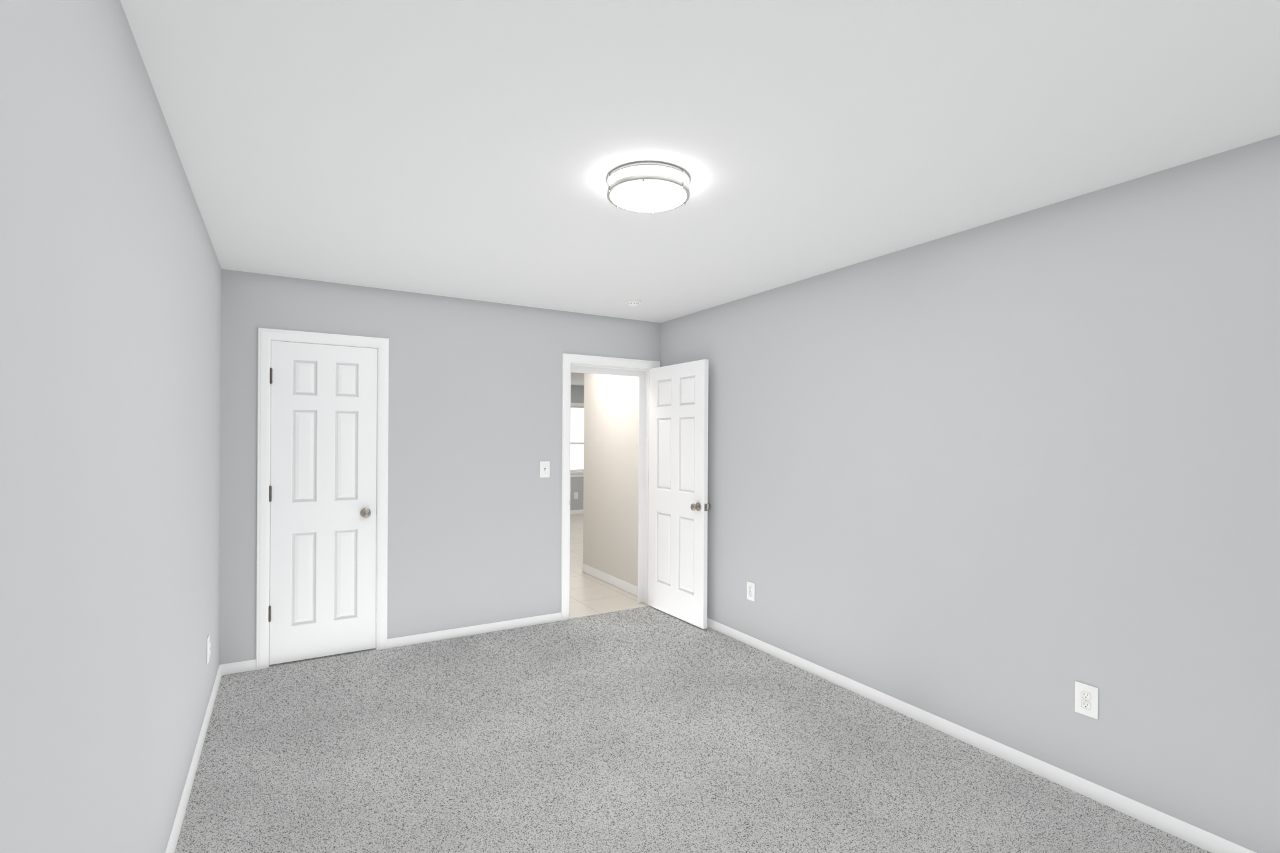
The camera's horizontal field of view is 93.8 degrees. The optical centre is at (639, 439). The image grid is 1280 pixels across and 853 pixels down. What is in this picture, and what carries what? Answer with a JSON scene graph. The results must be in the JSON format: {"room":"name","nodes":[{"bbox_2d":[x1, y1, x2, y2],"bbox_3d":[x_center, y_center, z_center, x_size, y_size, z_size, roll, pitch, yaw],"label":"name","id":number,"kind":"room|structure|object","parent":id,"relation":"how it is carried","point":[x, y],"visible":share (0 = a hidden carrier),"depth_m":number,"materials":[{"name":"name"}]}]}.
{"room":"empty bedroom","nodes":[
{"label":"empty bedroom","id":0,"kind":"room"},
{"bbox_2d":[0,0,221,852],"bbox_3d":[-1.540,0.203,1.824,0.120,2.440,5.890,0,0,-31],"label":"wall","id":1,"kind":"structure","parent":0,"point":[110,270],"depth_m":1.23,"materials":[{"name":"grey paint"}]},
{"bbox_2d":[206,634,210,664],"bbox_3d":[-2.185,1.064,3.035,0.011,0.126,0.082,0,0,-31],"label":"outlet","id":2,"kind":"object","parent":1,"relation":"attached to","point":[208,639],"visible":1,"depth_m":3.02,"materials":[{"name":"white plastic"}]},
{"bbox_2d":[219,268,660,664],"bbox_3d":[-1.204,0.204,4.447,3.132,2.440,0.120,0,0,-31],"label":"wall","id":3,"kind":"structure","parent":0,"point":[475,387],"depth_m":4.27,"materials":[{"name":"grey paint"}]},
{"bbox_2d":[268,340,376,664],"bbox_3d":[-2.047,0.398,3.900,0.628,2.020,0.161,0,0,-31],"label":"closet door","id":4,"kind":"structure","parent":3,"relation":"in","point":[322,488],"depth_m":3.87,"materials":[{"name":"white paint"}]},
{"bbox_2d":[256,327,388,669],"bbox_3d":[-2.070,0.368,3.934,0.750,2.104,0.154,0,0,-31],"label":"trim","id":5,"kind":"structure","parent":3,"relation":"attached to","point":[265,335],"depth_m":3.76,"materials":[{"name":"white paint"}]},
{"bbox_2d":[540,461,549,477],"bbox_3d":[-0.735,0.235,4.642,0.082,0.126,0.022,0,0,-31],"label":"light switch","id":6,"kind":"object","parent":3,"relation":"attached to","point":[544,465],"visible":1,"depth_m":4.64,"materials":[{"name":"white plastic"}]},
{"bbox_2d":[561,353,659,620],"bbox_3d":[-0.259,0.378,5.007,0.906,2.104,0.154,0,0,-31],"label":"door frame","id":7,"kind":"structure","parent":3,"relation":"attached to","point":[571,363],"depth_m":5.01,"materials":[{"name":"white paint"}]},
{"bbox_2d":[648,359,709,629],"bbox_3d":[0.292,0.411,4.811,0.161,2.020,0.783,0,0,-32],"label":"entry door","id":8,"kind":"structure","parent":7,"relation":"attached to","point":[679,505],"depth_m":4.76,"materials":[{"name":"white paint"}]},
{"bbox_2d":[570,385,583,510],"bbox_3d":[-1.622,0.202,11.173,5.130,2.440,0.120,0,0,-31],"label":"wall","id":9,"kind":"structure","parent":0,"point":[577,392],"depth_m":11.36,"materials":[{"name":"grey paint"}]},
{"bbox_2d":[570,402,583,476],"bbox_3d":[-1.197,0.014,11.370,1.230,1.400,0.125,0,0,-31],"label":"window frame","id":10,"kind":"structure","parent":9,"relation":"in","point":[577,409],"depth_m":11.42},
{"bbox_2d":[568,513,649,618],"bbox_3d":[-0.431,1.461,8.396,5.900,0.056,6.120,0,0,-31],"label":"floor","id":11,"kind":"structure","parent":0,"point":[589,595],"depth_m":5.63,"materials":[{"name":"beige tile"}]},
{"bbox_2d":[174,605,1211,852],"bbox_3d":[-0.148,1.460,2.653,3.372,0.060,5.890,0,0,-31],"label":"floor","id":12,"kind":"structure","parent":0,"point":[646,729],"depth_m":2.64,"materials":[{"name":"grey carpet"}]},
{"bbox_2d":[120,0,1279,386],"bbox_3d":[0.239,-1.058,5.896,7.320,0.100,11.090,0,0,-31],"label":"ceiling","id":13,"kind":"structure","parent":0,"point":[467,149],"depth_m":1.90,"materials":[{"name":"white paint"}]},
{"bbox_2d":[625,300,640,306],"bbox_3d":[-0.050,-0.993,4.389,0.112,0.033,0.112,0,0,-31],"label":"smoke detector","id":14,"kind":"object","parent":13,"relation":"attached to","point":[632,303],"visible":1,"depth_m":4.36,"materials":[{"name":"white plastic"}]},
{"bbox_2d":[606,161,689,214],"bbox_3d":[0.031,-0.967,2.330,0.327,0.083,0.323,0,0,-31],"label":"ceiling light fixture","id":15,"kind":"object","parent":13,"relation":"attached to","point":[640,187],"depth_m":2.24,"materials":[{"name":"white glass"}]},
{"bbox_2d":[583,135,1279,852],"bbox_3d":[1.101,0.217,3.726,0.142,2.440,6.470,0,0,-31],"label":"wall","id":16,"kind":"structure","parent":0,"point":[967,479],"depth_m":2.59,"materials":[{"name":"grey paint"}]},
{"bbox_2d":[165,612,1256,852],"bbox_3d":[0.056,1.401,2.309,3.132,0.061,4.850,0,0,-31],"label":"baseboard","id":17,"kind":"structure","parent":16,"relation":"attached to","point":[1212,843],"depth_m":2.80,"materials":[{"name":"white paint"}]},
{"bbox_2d":[746,581,754,601],"bbox_3d":[0.769,1.060,4.170,0.011,0.126,0.082,0,0,-31],"label":"outlet","id":18,"kind":"object","parent":16,"relation":"attached to","point":[750,586],"visible":1,"depth_m":4.16,"materials":[{"name":"white plastic"}]},
{"bbox_2d":[1075,681,1098,719],"bbox_3d":[1.805,1.056,2.422,0.011,0.126,0.082,0,0,-31],"label":"outlet","id":19,"kind":"object","parent":16,"relation":"attached to","point":[1086,696],"visible":1,"depth_m":2.42,"materials":[{"name":"white plastic"}]},
{"bbox_3d":[0.085,0.212,9.430,3.970,2.440,4.620,0,0,-31],"label":"wall","id":20,"kind":"structure","parent":0,"visible":0},
{"bbox_2d":[573,492,578,499],"bbox_3d":[-1.210,1.072,11.344,0.082,0.126,0.011,0,0,-31],"label":"outlet","id":21,"kind":"object","parent":20,"relation":"attached to","point":[575,495],"visible":1,"depth_m":11.34,"materials":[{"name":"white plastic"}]},
{"bbox_2d":[570,509,637,596],"bbox_3d":[-0.151,1.389,8.562,5.010,0.082,5.880,0,0,-31],"label":"baseboard","id":22,"kind":"structure","parent":20,"relation":"attached to","point":[625,586],"depth_m":5.96,"materials":[{"name":"white paint"}]}
]}

